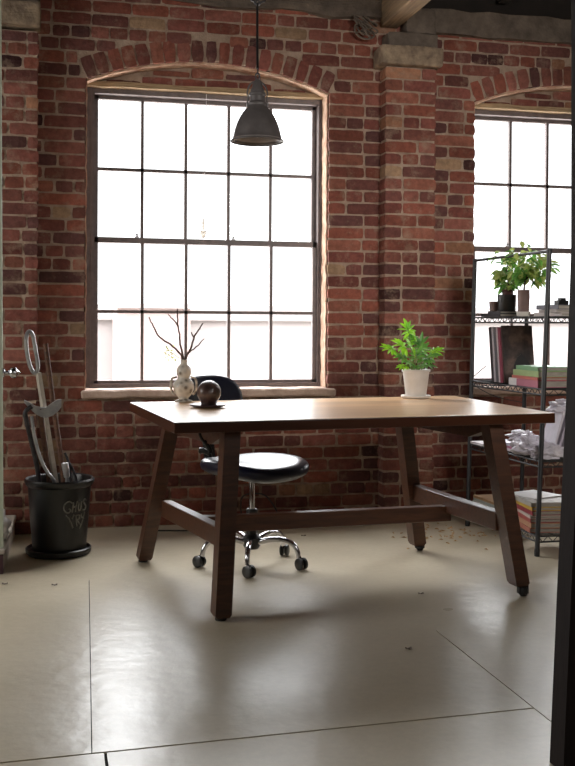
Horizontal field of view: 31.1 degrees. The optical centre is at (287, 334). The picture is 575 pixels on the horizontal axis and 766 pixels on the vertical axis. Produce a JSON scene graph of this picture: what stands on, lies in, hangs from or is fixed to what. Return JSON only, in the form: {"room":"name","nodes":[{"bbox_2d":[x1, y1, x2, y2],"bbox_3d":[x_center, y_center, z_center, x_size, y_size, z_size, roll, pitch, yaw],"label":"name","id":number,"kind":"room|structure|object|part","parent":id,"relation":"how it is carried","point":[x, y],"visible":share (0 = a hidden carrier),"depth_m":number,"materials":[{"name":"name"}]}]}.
{"room":"loft office","nodes":[
{"label":"loft office","id":0,"kind":"room"},
{"bbox_2d":[0,515,558,765],"bbox_3d":[0.750,1.173,1.615,8.600,0.200,8.900,0,1,-13],"label":"floor","id":1,"kind":"structure","parent":0,"point":[124,660],"depth_m":3.40,"materials":[{"name":"concrete"}]},
{"bbox_2d":[0,515,15,573],"bbox_3d":[-1.536,0.974,4.798,0.506,0.107,0.820,0,1,-13],"label":"platform","id":2,"kind":"object","parent":1,"relation":"on","point":[7,543],"visible":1,"depth_m":4.74,"materials":[{"name":"beige paint"}]},
{"bbox_2d":[3,509,11,539],"bbox_3d":[-1.339,0.843,4.654,0.183,0.158,0.294,0,1,-13],"label":"crumpled cloth","id":3,"kind":"object","parent":2,"relation":"on","point":[7,522],"visible":0.62,"depth_m":4.63,"materials":[{"name":"white fabric"}]},
{"bbox_2d":[0,0,19,547],"bbox_3d":[-1.567,-0.398,4.396,0.832,2.642,0.052,0,1,-13],"label":"door","id":4,"kind":"structure","parent":2,"relation":"on","point":[12,372],"depth_m":4.46,"materials":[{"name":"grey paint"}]},
{"bbox_3d":[-1.601,-0.398,4.390,0.764,2.642,0.035,0,1,-13],"label":"panel","id":5,"kind":"part","parent":4,"relation":"part of","materials":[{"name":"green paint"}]},
{"bbox_3d":[-1.200,0.165,4.487,0.072,0.052,0.052,0,1,-13],"label":"knob","id":6,"kind":"part","parent":4,"relation":"part of","materials":[{"name":"silver metal"}]},
{"bbox_2d":[25,543,90,559],"bbox_3d":[-1.079,1.013,4.864,0.304,0.034,0.304,0,1,-13],"label":"saucer","id":7,"kind":"object","parent":1,"relation":"on","point":[39,555],"visible":0.54,"depth_m":4.74,"materials":[{"name":"black plastic"}]},
{"bbox_2d":[24,473,94,552],"bbox_3d":[-1.075,0.843,4.863,0.324,0.342,0.324,0,1,-13],"label":"tub","id":8,"kind":"object","parent":7,"relation":"on","point":[59,512],"visible":0.92,"depth_m":4.75,"materials":[{"name":"black plastic"}]},
{"bbox_2d":[23,405,41,481],"bbox_3d":[-1.168,0.636,4.795,0.036,0.629,0.139,1,1,38],"label":"handle","id":9,"kind":"object","parent":8,"relation":"in","point":[27,409],"visible":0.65,"depth_m":4.76,"materials":[{"name":"metal"}]},
{"bbox_2d":[24,329,58,482],"bbox_3d":[-1.142,0.478,4.843,0.185,1.005,0.116,0,1,-13],"label":"garden spade","id":10,"kind":"object","parent":8,"relation":"in","point":[36,372],"visible":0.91,"depth_m":4.81,"materials":[{"name":"grey metal"}]},
{"bbox_3d":[-1.190,0.081,4.807,0.072,0.213,0.019,0,1,-13],"label":"loop handle","id":11,"kind":"part","parent":10,"relation":"part of","materials":[{"name":"grey metal"}]},
{"bbox_2d":[24,399,60,482],"bbox_3d":[-1.143,0.625,4.816,0.168,0.651,0.080,0,1,-13],"label":"mattock","id":12,"kind":"object","parent":8,"relation":"in","point":[54,407],"visible":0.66,"depth_m":4.79,"materials":[{"name":"grey metal"}]},
{"bbox_3d":[-1.127,0.643,4.822,0.032,0.614,0.104,1,1,35],"label":"handle","id":13,"kind":"part","parent":12,"relation":"part of","materials":[{"name":"brown wood"}]},
{"bbox_2d":[30,416,55,482],"bbox_3d":[-1.127,0.643,4.758,0.121,0.538,0.070,0,1,-13],"label":"tine","id":14,"kind":"object","parent":8,"relation":"in","point":[48,473],"visible":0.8,"depth_m":4.73,"materials":[{"name":"grey metal"}]},
{"bbox_2d":[43,343,64,481],"bbox_3d":[-1.105,0.506,4.939,0.145,0.928,0.035,0,1,7],"label":"wooden stick","id":15,"kind":"object","parent":8,"relation":"in","point":[45,346],"visible":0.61,"depth_m":4.93,"materials":[{"name":"brown wood"}]},
{"bbox_2d":[61,462,69,481],"bbox_3d":[-1.035,0.714,4.840,0.051,0.233,0.040,0,1,-13],"label":"trowel","id":16,"kind":"object","parent":8,"relation":"in","point":[65,467],"visible":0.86,"depth_m":4.83,"materials":[{"name":"white metal"}]},
{"bbox_2d":[64,452,77,481],"bbox_3d":[-1.028,0.694,4.898,0.066,0.273,0.029,0,1,14],"label":"pruning shears","id":17,"kind":"object","parent":8,"relation":"in","point":[65,453],"visible":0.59,"depth_m":4.89,"materials":[{"name":"metal"}]},
{"bbox_2d":[158,493,277,530],"bbox_3d":[-0.393,0.943,5.487,0.725,0.171,0.218,0,1,-13],"label":"power cable","id":18,"kind":"object","parent":1,"relation":"on","point":[247,493],"visible":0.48,"depth_m":5.61,"materials":[{"name":"black plastic"}]},
{"bbox_2d":[189,374,308,577],"bbox_3d":[-0.187,0.613,4.702,0.505,0.846,0.593,0,1,-38],"label":"office chair","id":19,"kind":"object","parent":1,"relation":"on","point":[265,468],"visible":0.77,"depth_m":4.60,"materials":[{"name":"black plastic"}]},
{"bbox_2d":[198,433,212,452],"bbox_3d":[-0.318,0.406,4.007,0.056,0.109,0.026,0,1,-2],"label":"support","id":20,"kind":"object","parent":19,"relation":"attached to","point":[208,447],"visible":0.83,"depth_m":4.00,"materials":[{"name":"black plastic"}]},
{"bbox_3d":[-0.370,0.312,4.860,0.360,0.250,0.108,0,1,-45],"label":"backrest","id":21,"kind":"part","parent":19,"relation":"part of","materials":[{"name":"leather"}]},
{"bbox_3d":[-0.287,0.943,4.615,0.210,0.088,0.028,0,1,-16],"label":"leg","id":22,"kind":"part","parent":19,"relation":"part of","materials":[{"name":"silver metal"}]},
{"bbox_3d":[-0.232,0.942,4.760,0.028,0.088,0.210,0,1,-32],"label":"leg","id":23,"kind":"part","parent":19,"relation":"part of","materials":[{"name":"silver metal"}]},
{"bbox_3d":[-0.169,0.944,4.519,0.028,0.088,0.210,0,1,4],"label":"leg","id":24,"kind":"part","parent":19,"relation":"part of","materials":[{"name":"silver metal"}]},
{"bbox_3d":[-0.152,0.598,4.640,0.451,0.091,0.444,0,1,-44],"label":"seat","id":25,"kind":"part","parent":19,"relation":"part of","materials":[{"name":"leather"}]},
{"bbox_3d":[-0.078,0.943,4.751,0.028,0.088,0.210,1,1,40],"label":"leg","id":26,"kind":"part","parent":19,"relation":"part of","materials":[{"name":"silver metal"}]},
{"bbox_3d":[-0.039,0.944,4.602,0.210,0.088,0.028,1,1,22],"label":"leg","id":27,"kind":"part","parent":19,"relation":"part of","materials":[{"name":"silver metal"}]},
{"bbox_2d":[130,396,554,621],"bbox_3d":[0.207,0.675,4.441,1.638,0.733,1.081,0,1,-18],"label":"work table","id":28,"kind":"object","parent":1,"relation":"on","point":[223,426],"visible":1,"depth_m":4.18,"materials":[{"name":"brown wood"}]},
{"bbox_3d":[-0.579,0.683,4.641,0.273,0.680,0.092,1,1,37],"label":"leg","id":29,"kind":"part","parent":28,"relation":"part of","materials":[{"name":"brown wood"}]},
{"bbox_2d":[170,360,197,401],"bbox_3d":[-0.468,0.207,4.652,0.097,0.190,0.097,1,1,31],"label":"vase","id":30,"kind":"object","parent":28,"relation":"on","point":[183,387],"visible":1,"depth_m":4.63,"materials":[{"name":"ceramic"}]},
{"bbox_2d":[149,317,182,359],"bbox_3d":[-0.540,0.097,4.616,0.169,0.353,0.019,0,1,-26],"label":"bare twig","id":31,"kind":"object","parent":30,"relation":"in","point":[161,338],"visible":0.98,"depth_m":4.61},
{"bbox_2d":[164,345,178,360],"bbox_3d":[-0.515,0.154,4.633,0.088,0.218,0.050,0,1,6],"label":"sprig","id":32,"kind":"object","parent":30,"relation":"in","point":[173,345],"visible":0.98,"depth_m":4.64,"materials":[{"name":"green plant"}]},
{"bbox_3d":[-0.513,0.229,4.642,0.034,0.089,0.011,0,1,-13],"label":"handle","id":33,"kind":"part","parent":30,"relation":"part of","materials":[{"name":"ceramic"}]},
{"bbox_2d":[168,309,183,359],"bbox_3d":[-0.501,0.077,4.648,0.082,0.389,0.020,0,1,-13],"label":"bare twig","id":34,"kind":"object","parent":30,"relation":"in","point":[177,324],"visible":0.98,"depth_m":4.65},
{"bbox_2d":[184,323,203,359],"bbox_3d":[-0.423,0.110,4.666,0.099,0.327,0.019,0,1,-13],"label":"bare twig","id":35,"kind":"object","parent":30,"relation":"in","point":[194,335],"visible":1,"depth_m":4.66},
{"bbox_3d":[-0.423,0.229,4.663,0.034,0.089,0.011,0,1,-13],"label":"handle","id":36,"kind":"part","parent":30,"relation":"part of","materials":[{"name":"ceramic"}]},
{"bbox_2d":[189,403,225,407],"bbox_3d":[-0.335,0.298,4.330,0.156,0.016,0.156,0,1,-13],"label":"dish","id":37,"kind":"object","parent":28,"relation":"on","point":[196,405],"visible":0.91,"depth_m":4.28,"materials":[{"name":"ceramic"}]},
{"bbox_2d":[197,380,220,404],"bbox_3d":[-0.330,0.244,4.331,0.101,0.106,0.101,0,1,-13],"label":"decorative ball","id":38,"kind":"object","parent":37,"relation":"on","point":[208,392],"visible":0.97,"depth_m":4.30,"materials":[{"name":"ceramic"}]},
{"bbox_3d":[-0.229,0.693,3.818,0.110,0.680,0.142,0,1,-13],"label":"leg","id":39,"kind":"part","parent":28,"relation":"part of","materials":[{"name":"brown wood"}]},
{"bbox_3d":[0.582,0.678,4.907,0.094,0.662,0.226,1,1,40],"label":"leg","id":40,"kind":"part","parent":28,"relation":"part of","materials":[{"name":"brown wood"}]},
{"bbox_2d":[401,394,430,398],"bbox_3d":[0.619,0.298,4.972,0.144,0.016,0.144,0,1,-13],"label":"saucer","id":41,"kind":"object","parent":28,"relation":"on","point":[402,395],"visible":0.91,"depth_m":4.91,"materials":[{"name":"white ceramic"}]},
{"bbox_2d":[379,318,443,395],"bbox_3d":[0.610,0.108,4.950,0.334,0.378,0.190,0,1,-13],"label":"potted plant","id":42,"kind":"object","parent":41,"relation":"on","point":[415,378],"visible":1,"depth_m":4.94,"materials":[{"name":"green plant"}]},
{"bbox_3d":[0.619,0.232,4.972,0.138,0.131,0.138,0,1,-13],"label":"pot","id":43,"kind":"part","parent":42,"relation":"part of","materials":[{"name":"white ceramic"}]},
{"bbox_3d":[0.876,0.680,4.160,0.205,0.647,0.095,1,1,18],"label":"leg","id":44,"kind":"part","parent":28,"relation":"part of","materials":[{"name":"brown wood"}]},
{"bbox_2d":[392,523,495,549],"bbox_3d":[0.847,1.031,5.349,0.690,0.007,0.787,0,1,-13],"label":"wood shavings","id":45,"kind":"object","parent":1,"relation":"on","point":[464,529],"visible":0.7,"depth_m":5.33},
{"bbox_2d":[465,248,568,556],"bbox_3d":[1.253,0.314,5.270,0.418,1.453,0.795,0,1,-13],"label":"wire shelving","id":46,"kind":"object","parent":1,"relation":"on","point":[546,317],"visible":0.49,"depth_m":4.99,"materials":[{"name":"metal"}]},
{"bbox_3d":[0.993,0.312,5.583,0.056,1.446,0.026,0,1,-13],"label":"post","id":47,"kind":"part","parent":46,"relation":"part of","materials":[{"name":"black metal"}]},
{"bbox_2d":[470,441,483,445],"bbox_3d":[1.097,0.580,5.523,0.191,0.012,0.140,0,1,-16],"label":"booklet","id":48,"kind":"object","parent":46,"relation":"on","point":[480,443],"visible":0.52,"depth_m":5.50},
{"bbox_2d":[489,327,493,381],"bbox_3d":[1.163,0.105,5.511,0.161,0.293,0.075,0,1,-13],"label":"album","id":49,"kind":"object","parent":46,"relation":"on","point":[490,334],"visible":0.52,"depth_m":5.49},
{"bbox_2d":[491,327,495,381],"bbox_3d":[1.170,0.104,5.482,0.161,0.292,0.067,0,1,-13],"label":"album","id":50,"kind":"object","parent":46,"relation":"on","point":[492,333],"visible":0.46,"depth_m":5.46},
{"bbox_2d":[493,327,498,381],"bbox_3d":[1.176,0.105,5.453,0.161,0.293,0.073,0,1,-13],"label":"album","id":51,"kind":"object","parent":46,"relation":"on","point":[494,328],"visible":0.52,"depth_m":5.43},
{"bbox_2d":[496,327,500,382],"bbox_3d":[1.182,0.104,5.428,0.161,0.291,0.062,0,1,-13],"label":"album","id":52,"kind":"object","parent":46,"relation":"on","point":[496,327],"visible":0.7,"depth_m":5.41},
{"bbox_2d":[501,325,533,382],"bbox_3d":[1.204,0.101,5.390,0.173,0.298,0.057,0,1,-13],"label":"album","id":53,"kind":"object","parent":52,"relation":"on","point":[517,341],"visible":0.77,"depth_m":5.39,"materials":[{"name":"paper"}]},
{"bbox_2d":[481,313,516,316],"bbox_3d":[1.138,-0.103,5.441,0.151,0.016,0.210,0,1,-16],"label":"book","id":54,"kind":"object","parent":46,"relation":"on","point":[497,314],"visible":0.88,"depth_m":5.34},
{"bbox_2d":[488,311,517,313],"bbox_3d":[1.142,-0.117,5.404,0.131,0.012,0.170,0,1,-10],"label":"book","id":55,"kind":"object","parent":54,"relation":"on","point":[489,312],"visible":0.79,"depth_m":5.34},
{"bbox_2d":[489,301,497,310],"bbox_3d":[1.091,-0.150,5.452,0.052,0.052,0.052,0,1,-13],"label":"cup","id":56,"kind":"object","parent":55,"relation":"on","point":[493,305],"visible":0.87,"depth_m":5.43,"materials":[{"name":"brown ceramic"}]},
{"bbox_2d":[486,247,525,310],"bbox_3d":[1.152,-0.288,5.366,0.224,0.329,0.213,0,1,-13],"label":"sapling","id":57,"kind":"object","parent":55,"relation":"on","point":[506,301],"visible":0.71,"depth_m":5.34,"materials":[{"name":"green plant"}]},
{"bbox_2d":[497,294,516,310],"bbox_3d":[1.142,-0.166,5.371,0.098,0.085,0.098,0,1,-13],"label":"pot","id":58,"kind":"object","parent":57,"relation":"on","point":[506,302],"depth_m":5.33,"materials":[{"name":"ceramic"}]},
{"bbox_2d":[502,289,512,294],"bbox_3d":[1.143,-0.207,5.370,0.058,0.056,0.058,0,1,-13],"label":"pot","id":59,"kind":"object","parent":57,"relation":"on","point":[504,291],"depth_m":5.35,"materials":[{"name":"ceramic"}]},
{"bbox_2d":[497,327,503,382],"bbox_3d":[1.188,0.105,5.405,0.161,0.292,0.069,0,1,-13],"label":"album","id":60,"kind":"object","parent":46,"relation":"on","point":[498,328],"visible":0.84,"depth_m":5.38,"materials":[{"name":"cardboard"}]},
{"bbox_3d":[1.124,-0.397,5.220,0.015,0.016,0.752,0,1,-17],"label":"rail","id":61,"kind":"part","parent":46,"relation":"part of","materials":[{"name":"black metal"}]},
{"bbox_3d":[1.242,0.608,5.259,0.360,0.033,0.758,0,1,-13],"label":"wire shelf","id":62,"kind":"part","parent":46,"relation":"part of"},
{"bbox_3d":[1.254,0.268,5.258,0.321,0.033,0.778,0,1,-16],"label":"wire shelf","id":63,"kind":"part","parent":46,"relation":"part of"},
{"bbox_3d":[1.266,-0.075,5.257,0.321,0.033,0.780,0,1,-17],"label":"wire shelf","id":64,"kind":"part","parent":46,"relation":"part of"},
{"bbox_2d":[516,312,530,315],"bbox_3d":[1.188,-0.104,5.198,0.072,0.024,0.072,0,1,-13],"label":"bowl","id":65,"kind":"object","parent":46,"relation":"on","point":[517,313],"visible":0.8,"depth_m":5.17,"materials":[{"name":"ceramic"}]},
{"bbox_2d":[502,241,559,311],"bbox_3d":[1.227,-0.286,5.203,0.303,0.372,0.221,0,1,-13],"label":"potted tree","id":66,"kind":"object","parent":65,"relation":"on","point":[523,272],"visible":0.92,"depth_m":5.17,"materials":[{"name":"green plant"}]},
{"bbox_3d":[1.189,-0.163,5.197,0.064,0.126,0.064,0,1,-13],"label":"pot","id":67,"kind":"part","parent":66,"relation":"part of","materials":[{"name":"brown ceramic"}]},
{"bbox_3d":[1.294,0.464,5.655,0.050,1.146,0.026,0,1,-13],"label":"post","id":68,"kind":"part","parent":46,"relation":"part of","materials":[{"name":"black metal"}]},
{"bbox_2d":[510,433,545,454],"bbox_3d":[1.182,0.536,5.071,0.205,0.102,0.172,0,1,-13],"label":"crumpled bag","id":69,"kind":"object","parent":46,"relation":"on","point":[522,444],"visible":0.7,"depth_m":5.03,"materials":[{"name":"white plastic"}]},
{"bbox_2d":[509,377,566,387],"bbox_3d":[1.250,0.234,5.074,0.208,0.035,0.304,0,1,-13],"label":"book","id":70,"kind":"object","parent":46,"relation":"on","point":[512,381],"visible":0.74,"depth_m":4.94,"materials":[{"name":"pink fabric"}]},
{"bbox_2d":[512,375,566,380],"bbox_3d":[1.257,0.210,5.071,0.207,0.014,0.294,0,1,-13],"label":"book","id":71,"kind":"object","parent":70,"relation":"on","point":[513,376],"visible":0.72,"depth_m":4.94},
{"bbox_2d":[513,369,566,376],"bbox_3d":[1.257,0.188,5.076,0.199,0.028,0.266,0,1,-13],"label":"book","id":72,"kind":"object","parent":71,"relation":"on","point":[515,371],"visible":0.7,"depth_m":4.96,"materials":[{"name":"paper"}]},
{"bbox_2d":[516,365,566,370],"bbox_3d":[1.259,0.164,5.072,0.183,0.020,0.242,0,1,-13],"label":"book","id":73,"kind":"object","parent":72,"relation":"on","point":[521,367],"visible":0.79,"depth_m":5.00,"materials":[{"name":"paper"}]},
{"bbox_2d":[520,522,559,532],"bbox_3d":[1.260,0.934,5.050,0.231,0.022,0.233,0,1,-5],"label":"book","id":74,"kind":"object","parent":46,"relation":"on","point":[530,530],"visible":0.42,"depth_m":4.94,"materials":[{"name":"paper"}]},
{"bbox_2d":[518,516,559,527],"bbox_3d":[1.264,0.910,5.051,0.231,0.024,0.248,0,1,-5],"label":"book","id":75,"kind":"object","parent":74,"relation":"on","point":[530,525],"visible":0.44,"depth_m":4.93,"materials":[{"name":"paper"}]},
{"bbox_2d":[518,512,559,522],"bbox_3d":[1.264,0.888,5.051,0.231,0.020,0.232,0,1,-5],"label":"book","id":76,"kind":"object","parent":75,"relation":"on","point":[521,515],"visible":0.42,"depth_m":4.94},
{"bbox_2d":[517,508,559,518],"bbox_3d":[1.264,0.870,5.049,0.231,0.014,0.244,0,1,-4],"label":"book","id":77,"kind":"object","parent":76,"relation":"on","point":[518,510],"visible":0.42,"depth_m":4.93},
{"bbox_2d":[516,503,560,515],"bbox_3d":[1.265,0.851,5.057,0.231,0.022,0.243,0,1,-8],"label":"book","id":78,"kind":"object","parent":77,"relation":"on","point":[533,513],"visible":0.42,"depth_m":4.94,"materials":[{"name":"paper"}]},
{"bbox_2d":[516,500,560,510],"bbox_3d":[1.266,0.831,5.054,0.231,0.018,0.247,0,1,-7],"label":"book","id":79,"kind":"object","parent":78,"relation":"on","point":[517,502],"visible":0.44,"depth_m":4.93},
{"bbox_2d":[515,496,560,506],"bbox_3d":[1.259,0.811,5.055,0.231,0.020,0.238,0,1,-8],"label":"book","id":80,"kind":"object","parent":79,"relation":"on","point":[550,502],"visible":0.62,"depth_m":4.96,"materials":[{"name":"paper"}]},
{"bbox_2d":[514,490,560,499],"bbox_3d":[1.226,0.796,5.134,0.201,0.007,0.200,0,1,-33],"label":"newspaper","id":81,"kind":"object","parent":80,"relation":"on","point":[528,494],"visible":0.7,"depth_m":5.12,"materials":[{"name":"paper"}]},
{"bbox_3d":[1.230,0.961,5.261,0.356,0.033,0.758,0,1,-13],"label":"wire shelf","id":82,"kind":"part","parent":46,"relation":"part of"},
{"bbox_3d":[1.204,0.318,4.862,0.075,1.453,0.026,0,1,-13],"label":"post","id":83,"kind":"part","parent":46,"relation":"part of","materials":[{"name":"black metal"}]},
{"bbox_2d":[528,442,563,459],"bbox_3d":[1.245,0.552,4.930,0.190,0.077,0.108,0,1,2],"label":"crumpled bag","id":84,"kind":"object","parent":46,"relation":"on","point":[551,451],"visible":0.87,"depth_m":4.90,"materials":[{"name":"white plastic"}]},
{"bbox_2d":[534,313,568,315],"bbox_3d":[1.314,-0.098,5.033,0.109,0.017,0.230,0,1,-20],"label":"book","id":85,"kind":"object","parent":46,"relation":"on","point":[535,314],"visible":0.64,"depth_m":4.96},
{"bbox_2d":[539,309,568,312],"bbox_3d":[1.315,-0.115,5.028,0.103,0.015,0.220,0,1,-8],"label":"book","id":86,"kind":"object","parent":85,"relation":"on","point":[550,310],"visible":0.72,"depth_m":4.92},
{"bbox_2d":[536,305,568,309],"bbox_3d":[1.310,-0.134,5.016,0.113,0.022,0.190,0,1,-19],"label":"book","id":87,"kind":"object","parent":86,"relation":"on","point":[538,307],"visible":0.7,"depth_m":4.94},
{"bbox_2d":[554,298,568,304],"bbox_3d":[1.328,-0.162,5.003,0.060,0.034,0.040,0,1,-25],"label":"box","id":88,"kind":"object","parent":87,"relation":"on","point":[561,301],"visible":0.98,"depth_m":4.99,"materials":[{"name":"black plastic"}]},
{"bbox_2d":[544,411,564,443],"bbox_3d":[1.297,0.469,5.055,0.070,0.198,0.140,0,1,-13],"label":"paper","id":89,"kind":"object","parent":46,"relation":"on","point":[552,430],"visible":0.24,"depth_m":5.03,"materials":[{"name":"paper"}]},
{"bbox_2d":[557,417,564,445],"bbox_3d":[1.323,0.469,5.061,0.070,0.198,0.140,0,1,-13],"label":"leaning board","id":90,"kind":"object","parent":46,"relation":"on","point":[561,435],"visible":0.06,"depth_m":5.00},
{"bbox_2d":[546,398,565,412],"bbox_3d":[1.362,0.348,5.088,0.192,0.072,0.158,0,1,-13],"label":"wrap","id":91,"kind":"object","parent":90,"relation":"on","point":[559,405],"visible":0.58,"depth_m":5.05,"materials":[{"name":"white plastic"}]},
{"bbox_3d":[1.208,0.583,5.287,0.226,0.012,0.279,0,1,-13],"label":"magazine","id":92,"kind":"object","parent":46,"relation":"on","visible":0},
{"bbox_3d":[1.220,0.570,5.274,0.236,0.012,0.277,0,1,-13],"label":"magazine","id":93,"kind":"object","parent":92,"relation":"on","visible":0},
{"bbox_3d":[1.197,0.556,5.303,0.235,0.014,0.273,0,1,-13],"label":"magazine","id":94,"kind":"object","parent":93,"relation":"on","visible":0},
{"bbox_3d":[1.235,0.543,5.245,0.238,0.012,0.264,0,1,-13],"label":"magazine","id":95,"kind":"object","parent":94,"relation":"on","visible":0},
{"bbox_2d":[505,429,533,440],"bbox_3d":[1.174,0.506,5.175,0.157,0.059,0.134,0,1,-13],"label":"crumpled bag","id":96,"kind":"object","parent":95,"relation":"on","point":[515,433],"visible":0.56,"depth_m":5.16,"materials":[{"name":"white plastic"}]},
{"bbox_3d":[1.128,0.930,5.419,0.218,0.020,0.266,0,1,-13],"label":"magazine","id":97,"kind":"object","parent":46,"relation":"on","visible":0},
{"bbox_3d":[1.129,0.912,5.412,0.220,0.016,0.267,0,1,-13],"label":"magazine","id":98,"kind":"object","parent":97,"relation":"on","visible":0},
{"bbox_3d":[1.127,0.894,5.422,0.226,0.018,0.272,0,1,-13],"label":"magazine","id":99,"kind":"object","parent":98,"relation":"on","visible":0},
{"bbox_2d":[473,497,493,507],"bbox_3d":[1.128,0.877,5.418,0.217,0.014,0.265,0,1,-13],"label":"magazine","id":100,"kind":"object","parent":99,"relation":"on","point":[475,499],"visible":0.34,"depth_m":5.39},
{"bbox_2d":[473,494,493,504],"bbox_3d":[1.128,0.864,5.419,0.220,0.012,0.267,0,1,-13],"label":"magazine","id":101,"kind":"object","parent":100,"relation":"on","point":[488,498],"visible":0.38,"depth_m":5.43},
{"bbox_2d":[36,0,570,527],"bbox_3d":[0.027,-0.394,5.862,6.509,2.840,0.345,0,1,-13],"label":"wall","id":102,"kind":"structure","parent":0,"point":[82,43],"depth_m":5.72,"materials":[{"name":"brick"}]},
{"bbox_2d":[1,0,41,534],"bbox_3d":[-1.560,-0.478,5.264,0.586,3.002,0.169,0,1,-13],"label":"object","id":103,"kind":"structure","parent":102,"relation":"attached to","point":[20,19],"depth_m":5.27,"materials":[{"name":"brick"}]},
{"bbox_2d":[81,81,333,398],"bbox_3d":[-0.432,-0.513,5.673,1.384,1.702,0.308,0,1,-13],"label":"window","id":104,"kind":"structure","parent":102,"relation":"in","point":[143,93],"depth_m":5.70,"materials":[{"name":"paint"}]},
{"bbox_2d":[198,94,208,238],"bbox_3d":[-0.462,-0.928,5.683,0.068,0.794,0.068,0,1,-13],"label":"hanging ornament","id":105,"kind":"object","parent":104,"relation":"hanging from","point":[203,231],"visible":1,"depth_m":5.68,"materials":[{"name":"white fabric"}]},
{"bbox_3d":[-0.455,-0.980,5.684,0.016,0.690,0.003,0,1,-13],"label":"cord","id":106,"kind":"part","parent":105,"relation":"part of","materials":[{"name":"white fabric"}]},
{"bbox_3d":[-0.451,-0.907,5.786,1.255,0.810,0.035,0,1,-13],"label":"sash","id":107,"kind":"part","parent":104,"relation":"part of","materials":[{"name":"paint"}]},
{"bbox_3d":[-0.448,-0.131,5.760,1.255,0.799,0.035,0,1,-13],"label":"sash","id":108,"kind":"part","parent":104,"relation":"part of","materials":[{"name":"paint"}]},
{"bbox_3d":[-0.427,0.312,5.638,1.384,0.053,0.219,0,1,-13],"label":"sill","id":109,"kind":"part","parent":104,"relation":"part of","materials":[{"name":"stone"}]},
{"bbox_2d":[133,0,381,19],"bbox_3d":[-1.292,-1.926,5.452,3.777,0.344,0.280,0,1,-13],"label":"trim","id":110,"kind":"structure","parent":102,"relation":"attached to","point":[345,9],"depth_m":5.66,"materials":[{"name":"paint"}]},
{"bbox_2d":[354,14,378,39],"bbox_3d":[0.433,-1.701,5.708,0.144,0.136,0.050,0,1,-13],"label":"wire tangle","id":111,"kind":"object","parent":102,"relation":"attached to","point":[365,25],"visible":1,"depth_m":5.70,"materials":[{"name":"paint"}]},
{"bbox_2d":[381,0,430,27],"bbox_3d":[1.543,-1.848,1.605,0.106,0.348,8.590,0,1,-13],"label":"beam","id":112,"kind":"structure","parent":102,"relation":"attached to","point":[394,13],"depth_m":5.57,"materials":[{"name":"wood"}]},
{"bbox_2d":[373,8,442,506],"bbox_3d":[0.664,-0.396,5.771,0.362,2.854,0.189,0,1,-13],"label":"pillar","id":113,"kind":"structure","parent":102,"relation":"attached to","point":[407,60],"depth_m":5.74,"materials":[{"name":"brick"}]},
{"bbox_2d":[422,0,570,44],"bbox_3d":[1.849,-1.880,6.180,2.823,0.372,0.252,0,1,-13],"label":"trim","id":114,"kind":"structure","parent":102,"relation":"attached to","point":[532,21],"depth_m":5.94,"materials":[{"name":"paint"}]},
{"bbox_2d":[498,0,512,3],"bbox_3d":[2.201,-1.934,1.742,0.060,0.170,8.560,0,1,-13],"label":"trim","id":115,"kind":"structure","parent":102,"relation":"attached to","point":[499,1],"depth_m":5.88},
{"bbox_2d":[473,103,570,394],"bbox_3d":[1.707,-0.504,6.168,1.384,1.702,0.309,0,1,-13],"label":"window","id":116,"kind":"structure","parent":102,"relation":"in","point":[511,114],"depth_m":6.17,"materials":[{"name":"paint"}]},
{"bbox_3d":[1.711,0.320,6.134,1.384,0.054,0.221,0,1,-13],"label":"sill","id":117,"kind":"part","parent":116,"relation":"part of","materials":[{"name":"stone"}]},
{"bbox_3d":[1.690,-0.123,6.256,1.255,0.799,0.035,0,1,-13],"label":"sash","id":118,"kind":"part","parent":116,"relation":"part of","materials":[{"name":"paint"}]},
{"bbox_3d":[1.687,-0.898,6.282,1.255,0.810,0.035,0,1,-13],"label":"sash","id":119,"kind":"part","parent":116,"relation":"part of","materials":[{"name":"paint"}]},
{"bbox_2d":[550,0,574,765],"bbox_3d":[0.716,-0.486,2.527,0.096,3.100,0.070,0,1,-13],"label":"trim","id":120,"kind":"structure","parent":0,"point":[562,742],"depth_m":2.53,"materials":[{"name":"black paint"}]},
{"bbox_3d":[0.770,-2.077,1.582,8.600,0.100,8.900,0,1,-13],"label":"ceiling","id":121,"kind":"structure","parent":0,"visible":0},
{"bbox_2d":[230,0,283,146],"bbox_3d":[-0.129,-1.448,4.512,0.235,1.207,0.235,0,1,-13],"label":"pendant lamp","id":122,"kind":"object","parent":121,"relation":"hanging from","point":[257,126],"visible":1,"depth_m":4.48,"materials":[{"name":"grey metal"}]},
{"bbox_3d":[-0.132,-0.926,4.517,0.235,0.164,0.235,0,1,-13],"label":"lamp shade","id":123,"kind":"part","parent":122,"relation":"part of","materials":[{"name":"grey metal"}]},
{"bbox_3d":[-0.131,-1.305,4.513,0.014,0.282,0.011,0,1,-13],"label":"cord","id":124,"kind":"part","parent":122,"relation":"part of","materials":[{"name":"black plastic"}]},
{"label":"outside","id":125,"kind":"structure","parent":0,"visible":0},
{"bbox_3d":[-5.159,5.496,66.357,140.000,0.200,119.600,0,1,-13],"label":"ground","id":126,"kind":"structure","parent":125,"visible":0},
{"bbox_2d":[111,303,196,379],"bbox_3d":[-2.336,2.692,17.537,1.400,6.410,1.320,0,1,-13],"label":"building","id":127,"kind":"structure","parent":126,"relation":"on","point":[126,326],"depth_m":16.98,"materials":[{"name":"brick"}]},
{"bbox_3d":[-2.183,-0.472,16.931,1.400,0.070,0.140,0,1,-13],"label":"cornice","id":128,"kind":"part","parent":127,"relation":"part of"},
{"bbox_2d":[97,304,568,379],"bbox_3d":[2.042,2.664,22.557,14.000,6.420,6.120,0,1,-13],"label":"building","id":129,"kind":"structure","parent":126,"relation":"on","point":[249,333],"depth_m":18.91,"materials":[{"name":"white"}]},
{"bbox_3d":[2.737,-0.278,19.615,14.000,0.070,0.140,0,1,-13],"label":"cornice","id":130,"kind":"part","parent":129,"relation":"part of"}
]}

